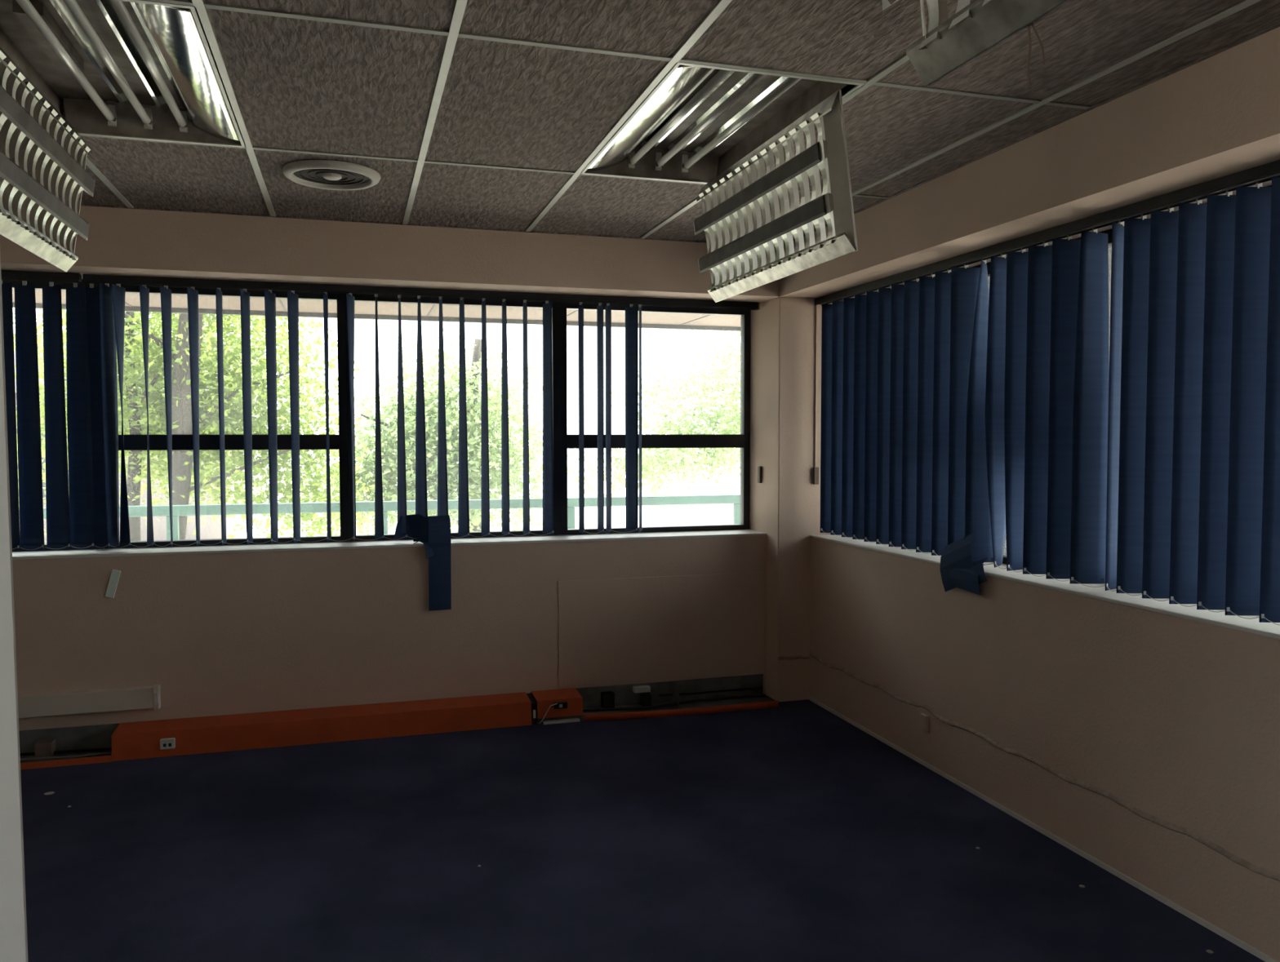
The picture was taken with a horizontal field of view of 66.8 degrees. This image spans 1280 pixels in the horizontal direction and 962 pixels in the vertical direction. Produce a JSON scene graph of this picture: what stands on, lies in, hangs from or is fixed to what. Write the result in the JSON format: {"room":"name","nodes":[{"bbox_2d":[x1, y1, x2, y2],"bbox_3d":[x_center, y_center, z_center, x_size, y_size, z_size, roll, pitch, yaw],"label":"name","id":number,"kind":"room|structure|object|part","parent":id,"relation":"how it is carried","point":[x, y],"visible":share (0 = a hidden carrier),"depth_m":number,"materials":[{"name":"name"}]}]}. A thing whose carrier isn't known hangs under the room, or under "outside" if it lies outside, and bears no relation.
{"room":"empty office room","nodes":[
{"label":"empty office room","id":0,"kind":"room"},
{"bbox_2d":[0,253,28,961],"bbox_3d":[-1.686,0.189,0.778,2.106,2.511,0.035,-1,3,-17],"label":"door frame","id":1,"kind":"structure","parent":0,"point":[13,922],"depth_m":1.06,"materials":[{"name":"white paint"}]},
{"bbox_2d":[12,288,740,331],"bbox_3d":[-2.295,-0.887,-0.327,13.440,0.238,12.760,-1,3,-17],"label":"roof eave","id":2,"kind":"object","parent":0,"point":[206,304],"visible":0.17,"depth_m":6.32},
{"bbox_2d":[12,535,766,731],"bbox_3d":[-1.348,0.790,5.082,5.590,0.916,0.309,-1,3,-17],"label":"wall","id":3,"kind":"structure","parent":0,"point":[220,634],"depth_m":4.83,"materials":[{"name":"beige paint"}]},
{"bbox_2d":[17,684,160,718],"bbox_3d":[-2.865,1.037,4.448,1.214,0.112,0.059,-1,3,-17],"label":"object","id":4,"kind":"object","parent":3,"relation":"attached to","point":[81,702],"visible":0.93,"depth_m":4.52,"materials":[{"name":"beige plastic"}]},
{"bbox_2d":[105,569,120,598],"bbox_3d":[-2.479,0.484,4.565,0.070,0.137,0.007,-1,3,-17],"label":"strip","id":5,"kind":"object","parent":3,"relation":"attached to","point":[115,575],"visible":1,"depth_m":4.56,"materials":[{"name":"white plastic"}]},
{"bbox_2d":[160,737,175,749],"bbox_3d":[-2.183,1.214,4.487,0.062,0.045,0.026,-1,3,-17],"label":"socket","id":6,"kind":"object","parent":3,"relation":"attached to","point":[165,743],"depth_m":4.48,"materials":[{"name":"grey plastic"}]},
{"bbox_2d":[18,692,531,769],"bbox_3d":[-1.931,1.206,4.655,2.819,0.126,0.204,-1,3,-17],"label":"cable trunking","id":7,"kind":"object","parent":3,"relation":"attached to","point":[246,731],"depth_m":4.64,"materials":[{"name":"orange metal"}]},
{"bbox_3d":[-2.860,1.220,4.384,0.883,0.124,0.194,-1,3,-17],"label":"skirting trunking","id":8,"kind":"part","parent":7,"relation":"part of","materials":[{"name":"grey metal"}]},
{"bbox_2d":[12,529,766,559],"bbox_3d":[-1.579,0.330,4.984,4.705,0.014,0.303,-1,3,-17],"label":"window sill","id":9,"kind":"structure","parent":3,"relation":"on","point":[108,553],"depth_m":4.95,"materials":[{"name":"paint"}]},
{"bbox_2d":[553,702,567,709],"bbox_3d":[-0.410,1.161,5.018,0.070,0.030,0.016,-1,3,-17],"label":"socket","id":10,"kind":"object","parent":3,"relation":"attached to","point":[557,705],"depth_m":5.01,"materials":[{"name":"grey plastic"}]},
{"bbox_2d":[531,674,778,724],"bbox_3d":[0.098,1.177,5.231,1.335,0.128,0.255,-1,3,-17],"label":"cable trunking","id":11,"kind":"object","parent":3,"relation":"attached to","point":[737,693],"depth_m":5.27,"materials":[{"name":"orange metal"}]},
{"bbox_3d":[-0.434,1.183,5.095,0.238,0.128,0.212,-1,3,-17],"label":"skirting trunking","id":12,"kind":"part","parent":11,"relation":"part of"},
{"bbox_3d":[0.009,1.139,5.308,0.090,0.027,0.040,-1,3,-17],"label":"label plate","id":13,"kind":"part","parent":11,"relation":"part of","materials":[{"name":"grey plastic"}]},
{"bbox_2d":[558,572,765,687],"bbox_3d":[0.139,0.812,5.362,1.201,0.574,0.004,-1,3,-17],"label":"wall panel","id":14,"kind":"object","parent":3,"relation":"attached to","point":[611,631],"depth_m":5.35,"materials":[{"name":"beige paint"}]},
{"bbox_2d":[0,205,779,302],"bbox_3d":[-1.655,-0.667,4.840,4.905,2.050,0.469,-1,3,-17],"label":"wall","id":15,"kind":"structure","parent":0,"point":[121,242],"depth_m":4.70,"materials":[{"name":"beige paint"}]},
{"bbox_2d":[2,279,103,551],"bbox_3d":[-3.135,-0.316,4.618,1.030,1.311,0.060,-1,3,-17],"label":"window","id":16,"kind":"structure","parent":15,"relation":"in","point":[38,285],"depth_m":4.67,"materials":[{"name":"black metal"}]},
{"bbox_2d":[0,270,107,551],"bbox_3d":[-3.024,-0.319,4.453,1.050,1.286,0.082,-1,3,-17],"label":"vertical blind","id":17,"kind":"object","parent":16,"relation":"attached to","point":[77,519],"visible":0.96,"depth_m":4.54,"materials":[{"name":"blue fabric"}]},
{"bbox_3d":[-3.068,-0.941,4.396,0.950,0.038,0.044,-1,3,-17],"label":"head rail","id":18,"kind":"part","parent":17,"relation":"part of","materials":[{"name":"black metal"}]},
{"bbox_3d":[-2.869,0.313,4.502,0.729,0.018,0.003,-1,3,-17],"label":"bead chain","id":19,"kind":"part","parent":17,"relation":"part of","materials":[{"name":"grey plastic"}]},
{"bbox_2d":[97,284,348,549],"bbox_3d":[-2.090,-0.331,4.927,1.150,1.311,0.064,-1,3,-17],"label":"window","id":20,"kind":"structure","parent":15,"relation":"in","point":[131,442],"depth_m":4.97,"materials":[{"name":"black metal"}]},
{"bbox_2d":[82,274,759,559],"bbox_3d":[-0.957,-0.299,5.038,3.422,1.381,0.200,-1,3,-17],"label":"vertical blind","id":21,"kind":"object","parent":20,"relation":"attached to","point":[112,299],"depth_m":4.98,"materials":[{"name":"blue fabric"}]},
{"bbox_3d":[-1.486,0.294,4.889,2.135,0.018,0.011,-1,3,-17],"label":"bead chain","id":22,"kind":"part","parent":21,"relation":"part of","materials":[{"name":"grey plastic"}]},
{"bbox_3d":[-1.175,0.241,5.011,0.232,0.142,0.029,1,3,25],"label":"fallen blind slat","id":23,"kind":"part","parent":21,"relation":"part of","materials":[{"name":"blue fabric"}]},
{"bbox_3d":[-0.972,-0.972,5.041,3.415,0.038,0.044,-1,3,-17],"label":"head rail","id":24,"kind":"part","parent":21,"relation":"part of","materials":[{"name":"black metal"}]},
{"bbox_3d":[-1.106,0.340,4.984,0.127,0.108,0.060,1,3,24],"label":"fallen blind slat","id":25,"kind":"part","parent":21,"relation":"part of","materials":[{"name":"blue fabric"}]},
{"bbox_2d":[427,515,451,611],"bbox_3d":[-1.050,0.420,5.041,0.124,0.486,0.142,-1,3,-17],"label":"fallen blind slat","id":26,"kind":"object","parent":21,"relation":"hanging from","point":[439,526],"visible":0.96,"depth_m":4.98,"materials":[{"name":"blue fabric"}]},
{"bbox_3d":[-0.146,0.275,5.284,0.327,0.018,0.003,-1,3,-17],"label":"bead chain","id":27,"kind":"part","parent":21,"relation":"part of","materials":[{"name":"grey plastic"}]},
{"bbox_2d":[344,293,560,542],"bbox_3d":[-0.996,-0.346,5.254,1.135,1.311,0.060,-1,3,-17],"label":"window","id":28,"kind":"structure","parent":15,"relation":"in","point":[357,298],"depth_m":5.28,"materials":[{"name":"black metal"}]},
{"bbox_2d":[559,302,751,535],"bbox_3d":[0.095,-0.362,5.577,1.140,1.311,0.064,-1,3,-17],"label":"window","id":29,"kind":"structure","parent":15,"relation":"in","point":[742,441],"depth_m":5.59,"materials":[{"name":"black metal"}]},
{"bbox_2d":[20,695,1265,961],"bbox_3d":[-0.420,1.445,2.081,5.640,0.120,7.100,-1,3,-17],"label":"floor","id":30,"kind":"structure","parent":0,"point":[790,832],"depth_m":3.40,"materials":[{"name":"blue carpet"}]},
{"bbox_2d":[44,791,54,795],"bbox_3d":[-2.451,1.295,4.029,0.038,0.004,0.039,-1,3,-17],"label":"crumb","id":31,"kind":"object","parent":30,"relation":"on","point":[49,793],"visible":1,"depth_m":4.02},
{"bbox_2d":[526,693,537,724],"bbox_3d":[-0.566,1.190,5.067,0.028,0.118,0.180,-1,3,-17],"label":"joint","id":32,"kind":"object","parent":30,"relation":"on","point":[534,709],"visible":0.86,"depth_m":4.99,"materials":[{"name":"black plastic"}]},
{"bbox_2d":[1205,950,1213,954],"bbox_3d":[1.634,1.349,2.783,0.019,0.004,0.020,-1,3,-17],"label":"crumb","id":33,"kind":"object","parent":30,"relation":"on","point":[1206,951],"visible":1,"depth_m":2.78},
{"bbox_2d":[80,0,1279,247],"bbox_3d":[-0.608,-1.122,1.649,4.705,0.033,6.201,-1,3,-17],"label":"ceiling","id":34,"kind":"structure","parent":0,"point":[470,114],"depth_m":2.91,"materials":[{"name":"tile"}]},
{"bbox_2d":[0,0,246,147],"bbox_3d":[-1.513,-1.217,2.806,0.584,0.118,1.182,-1,3,-17],"label":"fitting","id":35,"kind":"object","parent":34,"relation":"attached to","point":[137,69],"visible":0.96,"depth_m":2.87,"materials":[{"name":"metal"}]},
{"bbox_2d":[0,46,95,272],"bbox_3d":[-1.753,-0.914,2.773,0.100,0.453,1.190,-1,3,-17],"label":"louvres","id":36,"kind":"object","parent":35,"relation":"hanging from","point":[43,175],"visible":1,"depth_m":2.83,"materials":[{"name":"metal"}]},
{"bbox_3d":[-1.742,-0.984,2.799,0.050,0.058,1.140,-1,3,-17],"label":"long blade","id":37,"kind":"part","parent":36,"relation":"part of","materials":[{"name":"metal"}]},
{"bbox_3d":[-1.907,-0.937,3.282,0.092,0.452,0.056,-1,3,-17],"label":"plate","id":38,"kind":"part","parent":36,"relation":"part of","materials":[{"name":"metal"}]},
{"bbox_3d":[-1.673,-1.236,3.345,0.544,0.101,0.047,-1,3,-17],"label":"plate","id":39,"kind":"part","parent":35,"relation":"part of","materials":[{"name":"white metal"}]},
{"bbox_2d":[282,160,380,190],"bbox_3d":[-1.206,-1.193,3.801,0.368,0.026,0.368,-1,3,-17],"label":"ceiling vent","id":40,"kind":"object","parent":34,"relation":"in","point":[329,175],"visible":1,"depth_m":3.77,"materials":[{"name":"plastic"}]},
{"bbox_2d":[293,168,370,185],"bbox_3d":[-1.206,-1.199,3.801,0.292,0.006,0.292,0,3,3],"label":"grille","id":41,"kind":"object","parent":40,"relation":"attached to","point":[300,176],"depth_m":3.80,"materials":[{"name":"white metal"}]},
{"bbox_2d":[581,62,865,183],"bbox_3d":[0.212,-1.242,3.319,0.584,0.118,1.182,-1,3,-17],"label":"fitting","id":42,"kind":"object","parent":34,"relation":"attached to","point":[700,121],"visible":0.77,"depth_m":3.37,"materials":[{"name":"metal"}]},
{"bbox_3d":[0.052,-1.261,3.858,0.544,0.101,0.047,-1,3,-17],"label":"plate","id":43,"kind":"part","parent":42,"relation":"part of","materials":[{"name":"white metal"}]},
{"bbox_2d":[693,89,857,302],"bbox_3d":[0.429,-0.939,3.422,0.098,0.465,1.190,-1,3,-17],"label":"louvres","id":44,"kind":"object","parent":42,"relation":"hanging from","point":[726,251],"visible":1,"depth_m":3.23,"materials":[{"name":"metal"}]},
{"bbox_3d":[0.279,-0.963,3.933,0.089,0.464,0.056,-1,3,-17],"label":"plate","id":45,"kind":"part","parent":44,"relation":"part of","materials":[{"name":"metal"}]},
{"bbox_3d":[0.404,-1.012,3.438,0.050,0.058,1.140,-1,3,-17],"label":"long blade","id":46,"kind":"part","parent":44,"relation":"part of","materials":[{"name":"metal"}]},
{"bbox_3d":[0.423,-0.857,3.450,0.050,0.058,1.140,-1,3,-17],"label":"long blade","id":47,"kind":"part","parent":44,"relation":"part of","materials":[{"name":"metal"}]},
{"bbox_3d":[0.593,-0.915,2.879,0.089,0.464,0.056,-1,3,-17],"label":"plate","id":48,"kind":"part","parent":44,"relation":"part of","materials":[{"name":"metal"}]},
{"bbox_2d":[881,0,1069,89],"bbox_3d":[0.576,-0.785,0.956,0.113,0.548,1.190,-1,3,-17],"label":"ceiling light","id":49,"kind":"object","parent":34,"relation":"hanging from","point":[976,26],"visible":1,"depth_m":1.37,"materials":[{"name":"metal"}]},
{"bbox_3d":[0.560,-0.741,0.979,0.049,0.058,1.140,-1,3,-17],"label":"long blade","id":50,"kind":"part","parent":49,"relation":"part of","materials":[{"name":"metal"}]},
{"bbox_3d":[0.412,-0.847,1.463,0.045,0.470,0.092,1,3,19],"label":"plate","id":51,"kind":"part","parent":49,"relation":"part of","materials":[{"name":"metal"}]},
{"bbox_3d":[0.521,-0.575,1.301,0.006,0.095,0.011,1,3,22],"label":"safety cord","id":52,"kind":"part","parent":49,"relation":"part of","materials":[{"name":"brown plastic"}]},
{"bbox_3d":[0.528,-0.588,1.293,0.023,0.069,0.003,1,3,26],"label":"safety cord","id":53,"kind":"part","parent":49,"relation":"part of","materials":[{"name":"brown plastic"}]},
{"bbox_2d":[749,297,842,702],"bbox_3d":[0.939,0.099,5.648,0.505,2.241,0.469,-1,3,-17],"label":"column","id":54,"kind":"structure","parent":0,"point":[785,506],"depth_m":5.40,"materials":[{"name":"beige paint"}]},
{"bbox_2d":[757,466,762,483],"bbox_3d":[0.688,-0.037,5.572,0.016,0.096,0.036,-1,3,-17],"label":"sensor","id":55,"kind":"object","parent":54,"relation":"attached to","point":[759,468],"visible":1,"depth_m":5.56,"materials":[{"name":"brown plastic"}]},
{"bbox_2d":[814,305,817,467],"bbox_3d":[0.974,-0.535,5.380,0.007,0.917,0.008,-1,3,-17],"label":"cable","id":56,"kind":"object","parent":54,"relation":"attached to","point":[815,305],"visible":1,"depth_m":5.38,"materials":[{"name":"beige paint"}]},
{"bbox_2d":[813,466,818,484],"bbox_3d":[0.980,-0.029,5.401,0.032,0.096,0.016,-1,3,-17],"label":"sensor","id":57,"kind":"object","parent":54,"relation":"attached to","point":[815,470],"visible":1,"depth_m":5.39,"materials":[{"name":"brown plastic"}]},
{"bbox_2d":[760,26,1279,303],"bbox_3d":[1.822,-1.240,2.612,0.505,0.709,6.670,-1,3,-17],"label":"wall","id":58,"kind":"structure","parent":0,"point":[1218,116],"depth_m":3.12,"materials":[{"name":"beige paint"}]},
{"bbox_2d":[814,160,1279,626],"bbox_3d":[1.461,-0.224,3.838,0.156,1.426,3.254,-1,3,-17],"label":"vertical blind","id":59,"kind":"object","parent":58,"relation":"attached to","point":[954,406],"depth_m":3.44,"materials":[{"name":"blue fabric"}]},
{"bbox_3d":[1.341,0.341,4.073,0.032,0.276,0.238,-1,3,-19],"label":"fallen blind slat","id":60,"kind":"part","parent":59,"relation":"part of","materials":[{"name":"blue fabric"}]},
{"bbox_3d":[1.358,0.391,4.026,0.039,0.132,0.209,-1,3,-18],"label":"fallen blind slat","id":61,"kind":"part","parent":59,"relation":"part of","materials":[{"name":"blue fabric"}]},
{"bbox_3d":[1.383,0.369,3.946,0.028,0.123,0.110,-1,3,-17],"label":"fallen blind slat","id":62,"kind":"part","parent":59,"relation":"part of","materials":[{"name":"blue fabric"}]},
{"bbox_3d":[1.448,-0.918,3.802,0.044,0.038,3.255,-1,3,-17],"label":"head rail","id":63,"kind":"part","parent":59,"relation":"part of","materials":[{"name":"metal"}]},
{"bbox_3d":[1.429,0.339,3.852,0.013,0.018,3.036,-1,3,-17],"label":"bead chain","id":64,"kind":"part","parent":59,"relation":"part of","materials":[{"name":"grey plastic"}]},
{"bbox_2d":[809,537,1279,961],"bbox_3d":[1.962,0.239,2.559,0.308,2.241,6.361,-1,3,-17],"label":"wall","id":65,"kind":"structure","parent":0,"point":[1176,719],"depth_m":3.40,"materials":[{"name":"beige paint"}]},
{"bbox_2d":[920,713,928,733],"bbox_3d":[1.273,1.082,4.345,0.018,0.075,0.050,-1,3,-17],"label":"bracket","id":66,"kind":"object","parent":65,"relation":"attached to","point":[924,719],"visible":1,"depth_m":4.33,"materials":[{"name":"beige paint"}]},
{"bbox_2d":[777,652,1279,881],"bbox_3d":[1.287,1.041,3.982,0.197,0.047,3.001,-1,3,-17],"label":"cable","id":67,"kind":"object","parent":65,"relation":"attached to","point":[1256,869],"depth_m":3.46,"materials":[{"name":"paint"}]},
{"bbox_2d":[971,228,1111,564],"bbox_3d":[1.602,-0.298,4.135,0.064,1.311,1.350,-1,3,-17],"label":"window","id":68,"kind":"structure","parent":65,"relation":"in","point":[1108,232],"depth_m":3.62,"materials":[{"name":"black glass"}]},
{"bbox_3d":[1.604,0.102,4.154,0.006,0.463,1.278,-1,3,-17],"label":"glass pane","id":69,"kind":"part","parent":68,"relation":"part of","materials":[{"name":"clear glass"}]},
{"bbox_3d":[1.603,-0.552,4.124,0.006,0.706,1.278,-1,3,-17],"label":"glass pane","id":70,"kind":"part","parent":68,"relation":"part of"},
{"bbox_2d":[808,696,1278,961],"bbox_3d":[1.450,1.297,3.781,0.006,0.018,3.501,-1,3,-17],"label":"baseboard","id":71,"kind":"structure","parent":65,"relation":"attached to","point":[1257,953],"depth_m":3.43,"materials":[{"name":"paint"}]},
{"bbox_2d":[810,534,1279,639],"bbox_3d":[1.562,0.377,3.888,0.302,0.014,3.281,-1,3,-17],"label":"windowsill","id":72,"kind":"structure","parent":65,"relation":"attached to","point":[1252,626],"depth_m":3.38,"materials":[{"name":"paint"}]},
{"label":"outside","id":73,"kind":"structure","parent":0,"visible":0},
{"bbox_2d":[240,472,740,538],"bbox_3d":[-5.298,0.674,24.876,64.000,0.050,39.400,-1,3,-17],"label":"ground","id":74,"kind":"structure","parent":73,"point":[691,514],"depth_m":23.43,"materials":[{"name":"white"}]},
{"bbox_2d":[13,311,165,541],"bbox_3d":[-4.769,-0.091,8.189,1.767,3.001,1.062,1,3,25],"label":"leafy tree","id":75,"kind":"object","parent":74,"relation":"on","point":[129,359],"visible":0.12,"depth_m":8.22,"materials":[{"name":"green plant"}]},
{"bbox_2d":[13,333,266,543],"bbox_3d":[-11.507,-0.685,15.863,9.800,3.500,5.800,-1,3,-17],"label":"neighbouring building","id":76,"kind":"structure","parent":74,"relation":"on","point":[211,530],"depth_m":14.72,"materials":[{"name":"white"}]},
{"bbox_2d":[13,308,384,540],"bbox_3d":[-4.008,-0.746,8.635,3.437,4.270,2.057,0,3,-9],"label":"leafy tree","id":77,"kind":"object","parent":74,"relation":"on","point":[183,488],"visible":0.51,"depth_m":8.42,"materials":[{"name":"green plant"}]},
{"bbox_2d":[18,494,740,540],"bbox_3d":[-2.137,0.795,7.755,10.700,1.265,0.060,-1,3,-17],"label":"railing","id":78,"kind":"object","parent":74,"relation":"on","point":[572,503],"visible":0.18,"depth_m":7.74,"materials":[{"name":"metal"}]},
{"bbox_3d":[-3.524,0.855,7.344,0.080,1.185,0.060,-1,3,-17],"label":"post","id":79,"kind":"part","parent":78,"relation":"part of","materials":[{"name":"green paint"}]},
{"bbox_3d":[-2.138,0.203,7.728,10.700,0.080,0.060,-1,3,-17],"label":"rail","id":80,"kind":"part","parent":78,"relation":"part of","materials":[{"name":"metal"}]},
{"bbox_3d":[-2.057,0.834,7.780,0.080,1.185,0.060,-1,3,-17],"label":"post","id":81,"kind":"part","parent":78,"relation":"part of","materials":[{"name":"green paint"}]},
{"bbox_3d":[-0.591,0.812,8.216,0.080,1.185,0.060,-1,3,-17],"label":"post","id":82,"kind":"part","parent":78,"relation":"part of","materials":[{"name":"green paint"}]},
{"bbox_3d":[0.875,0.791,8.652,0.080,1.185,0.060,-1,3,-17],"label":"post","id":83,"kind":"part","parent":78,"relation":"part of","materials":[{"name":"green paint"}]},
{"bbox_2d":[260,323,578,536],"bbox_3d":[-2.238,-0.201,10.078,3.137,3.050,1.932,-1,3,-17],"label":"leafy tree","id":84,"kind":"object","parent":74,"relation":"on","point":[388,440],"visible":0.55,"depth_m":9.83,"materials":[{"name":"green plant"}]},
{"bbox_2d":[567,329,740,507],"bbox_3d":[0.574,-0.472,11.266,3.238,3.472,1.592,-2,3,-35],"label":"leafy tree","id":85,"kind":"object","parent":74,"relation":"on","point":[658,460],"visible":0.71,"depth_m":11.15,"materials":[{"name":"green plant"}]}
]}

